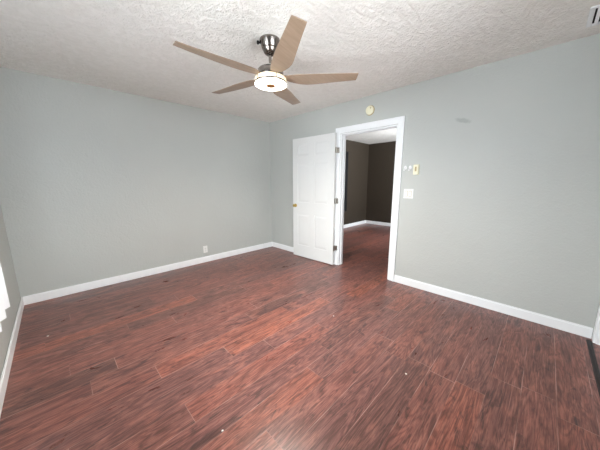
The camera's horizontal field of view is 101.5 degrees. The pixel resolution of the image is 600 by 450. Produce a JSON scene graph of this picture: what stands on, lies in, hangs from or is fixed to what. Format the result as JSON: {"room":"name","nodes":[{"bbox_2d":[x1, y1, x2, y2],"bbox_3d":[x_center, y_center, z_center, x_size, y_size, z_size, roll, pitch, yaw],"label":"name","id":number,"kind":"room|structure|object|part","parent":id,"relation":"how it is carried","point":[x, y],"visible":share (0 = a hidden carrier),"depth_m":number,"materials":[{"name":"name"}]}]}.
{"room":"empty bedroom","nodes":[
{"label":"empty bedroom","id":0,"kind":"room"},
{"bbox_2d":[0,204,20,377],"bbox_3d":[-1.498,-0.036,0.868,4.500,2.440,0.120,10,14,44],"label":"wall","id":1,"kind":"structure","parent":0,"point":[6,261],"depth_m":2.24,"materials":[{"name":"grey paint"}]},
{"bbox_2d":[0,263,9,331],"bbox_3d":[-1.462,-0.176,0.953,1.800,1.715,0.085,10,14,44],"label":"vertical blind","id":2,"kind":"object","parent":1,"relation":"attached to","point":[4,301],"visible":1,"depth_m":1.64,"materials":[{"name":"white paint"}]},
{"bbox_2d":[0,297,23,415],"bbox_3d":[-1.502,1.098,1.174,4.346,0.098,0.014,10,14,44],"label":"baseboard","id":3,"kind":"structure","parent":1,"relation":"attached to","point":[4,378],"depth_m":1.81,"materials":[{"name":"white paint"}]},
{"bbox_2d":[0,67,271,297],"bbox_3d":[-1.899,-0.539,3.693,0.120,2.440,3.616,10,14,44],"label":"wall","id":4,"kind":"structure","parent":0,"point":[97,183],"depth_m":3.14,"materials":[{"name":"grey paint"}]},
{"bbox_2d":[23,242,271,304],"bbox_3d":[-1.806,0.614,3.894,0.014,0.098,3.468,10,14,44],"label":"baseboard","id":5,"kind":"structure","parent":4,"relation":"attached to","point":[34,298],"depth_m":3.36,"materials":[{"name":"white paint"}]},
{"bbox_2d":[203,246,207,252],"bbox_3d":[-1.579,0.406,4.092,0.008,0.116,0.072,10,14,44],"label":"power outlet","id":6,"kind":"object","parent":4,"relation":"attached to","point":[205,249],"visible":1,"depth_m":4.08,"materials":[{"name":"white plastic"}]},
{"bbox_2d":[0,223,599,449],"bbox_3d":[1.108,0.744,3.744,4.860,0.120,7.700,10,14,44],"label":"floor","id":7,"kind":"structure","parent":0,"point":[269,348],"depth_m":1.77,"materials":[{"name":"red laminate"}]},
{"bbox_2d":[586,339,599,396],"bbox_3d":[2.121,1.030,1.755,0.032,0.010,0.907,10,14,44],"label":"trim","id":8,"kind":"structure","parent":7,"relation":"on","point":[595,366],"depth_m":1.80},
{"bbox_2d":[0,0,599,143],"bbox_3d":[1.066,-1.782,3.329,4.760,0.120,7.700,10,14,44],"label":"ceiling","id":9,"kind":"structure","parent":0,"point":[126,46],"depth_m":1.96,"materials":[{"name":"paint"}]},
{"bbox_2d":[173,15,358,104],"bbox_3d":[-0.279,-1.302,1.973,1.365,0.343,1.355,10,14,44],"label":"ceiling fan","id":10,"kind":"object","parent":9,"relation":"hanging from","point":[269,77],"visible":1,"depth_m":1.89,"materials":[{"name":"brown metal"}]},
{"bbox_3d":[-0.559,-1.175,1.732,0.594,0.053,0.141,-7,12,-35],"label":"blade","id":11,"kind":"part","parent":10,"relation":"part of","materials":[{"name":"brown wood"}]},
{"bbox_3d":[-0.590,-1.244,2.214,0.594,0.037,0.141,7,12,36],"label":"blade","id":12,"kind":"part","parent":10,"relation":"part of","materials":[{"name":"brown wood"}]},
{"bbox_3d":[-0.137,-1.264,2.394,0.141,0.032,0.594,3,11,18],"label":"blade","id":13,"kind":"part","parent":10,"relation":"part of","materials":[{"name":"brown wood"}]},
{"bbox_3d":[-0.086,-1.153,1.614,0.141,0.057,0.594,-3,11,-17],"label":"blade","id":14,"kind":"part","parent":10,"relation":"part of","materials":[{"name":"brown wood"}]},
{"bbox_3d":[0.175,-1.208,2.022,0.594,0.043,0.141,0,10,0],"label":"blade","id":15,"kind":"part","parent":10,"relation":"part of","materials":[{"name":"brown wood"}]},
{"bbox_2d":[586,4,599,27],"bbox_3d":[2.101,-1.403,1.581,0.320,0.019,0.290,10,14,44],"label":"ceiling vent","id":16,"kind":"object","parent":9,"relation":"in","point":[594,14],"visible":1,"depth_m":1.67,"materials":[{"name":"white metal"}]},
{"bbox_2d":[344,140,368,224],"bbox_3d":[0.775,-1.039,6.455,0.120,2.440,3.905,10,14,44],"label":"wall","id":17,"kind":"structure","parent":0,"point":[358,155],"depth_m":7.25,"materials":[{"name":"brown paint"}]},
{"bbox_2d":[344,151,348,211],"bbox_3d":[1.180,-1.176,6.712,0.063,1.638,0.500,10,14,44],"label":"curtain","id":18,"kind":"object","parent":17,"relation":"attached to","point":[347,152],"visible":0.36,"depth_m":6.78,"materials":[{"name":"black fabric"}]},
{"bbox_2d":[344,220,365,227],"bbox_3d":[0.783,0.130,6.572,0.014,0.098,3.757,10,14,44],"label":"baseboard","id":19,"kind":"structure","parent":17,"relation":"attached to","point":[364,221],"depth_m":7.44,"materials":[{"name":"white paint"}]},
{"bbox_2d":[366,141,395,222],"bbox_3d":[3.318,-1.069,6.587,3.290,2.440,0.120,10,14,44],"label":"wall","id":20,"kind":"structure","parent":0,"point":[381,160],"depth_m":7.37,"materials":[{"name":"brown paint"}]},
{"bbox_2d":[366,220,390,225],"bbox_3d":[3.274,0.092,6.746,3.290,0.098,0.014,10,14,44],"label":"baseboard","id":21,"kind":"structure","parent":20,"relation":"attached to","point":[367,221],"depth_m":7.57,"materials":[{"name":"white paint"}]},
{"bbox_2d":[270,33,599,337],"bbox_3d":[1.011,-0.500,3.427,4.620,2.440,0.115,10,14,44],"label":"wall","id":22,"kind":"structure","parent":0,"point":[504,208],"depth_m":2.40,"materials":[{"name":"grey paint"}]},
{"bbox_2d":[293,133,339,264],"bbox_3d":[0.227,-0.407,4.047,0.910,2.020,0.134,8,13,40],"label":"door","id":23,"kind":"structure","parent":22,"relation":"in","point":[314,157],"depth_m":4.00,"materials":[{"name":"white paint"}]},
{"bbox_2d":[334,116,404,281],"bbox_3d":[0.946,-0.344,3.517,1.020,2.102,0.153,10,14,44],"label":"door frame","id":24,"kind":"structure","parent":22,"relation":"attached to","point":[400,121],"depth_m":3.30,"materials":[{"name":"white paint"}]},
{"bbox_2d":[366,105,374,115],"bbox_3d":[0.916,-1.512,3.228,0.126,0.126,0.042,10,14,44],"label":"smoke detector","id":25,"kind":"object","parent":22,"relation":"attached to","point":[370,109],"visible":1,"depth_m":3.21,"materials":[{"name":"plastic"}]},
{"bbox_2d":[403,189,413,198],"bbox_3d":[1.337,-0.386,3.026,0.116,0.116,0.013,10,14,44],"label":"light switch","id":26,"kind":"object","parent":22,"relation":"attached to","point":[408,193],"visible":1,"depth_m":3.02,"materials":[{"name":"white plastic"}]},
{"bbox_2d":[413,164,419,174],"bbox_3d":[1.381,-0.660,2.919,0.066,0.120,0.030,10,14,44],"label":"thermostat","id":27,"kind":"object","parent":22,"relation":"attached to","point":[415,167],"visible":1,"depth_m":2.91,"materials":[{"name":"beige plastic"}]},
{"bbox_2d":[272,242,592,338],"bbox_3d":[0.956,0.659,3.601,4.342,0.098,0.014,10,14,44],"label":"baseboard","id":28,"kind":"structure","parent":22,"relation":"attached to","point":[563,325],"depth_m":2.52,"materials":[{"name":"white paint"}]},
{"bbox_3d":[1.322,0.002,0.611,0.140,2.440,3.496,10,14,44],"label":"wall","id":29,"kind":"structure","parent":0,"visible":0},
{"bbox_2d":[592,304,599,344],"bbox_3d":[2.182,0.013,1.500,0.156,2.102,1.019,10,14,44],"label":"door frame","id":30,"kind":"structure","parent":29,"relation":"attached to","point":[597,322],"depth_m":2.02,"materials":[{"name":"white paint"}]}
]}

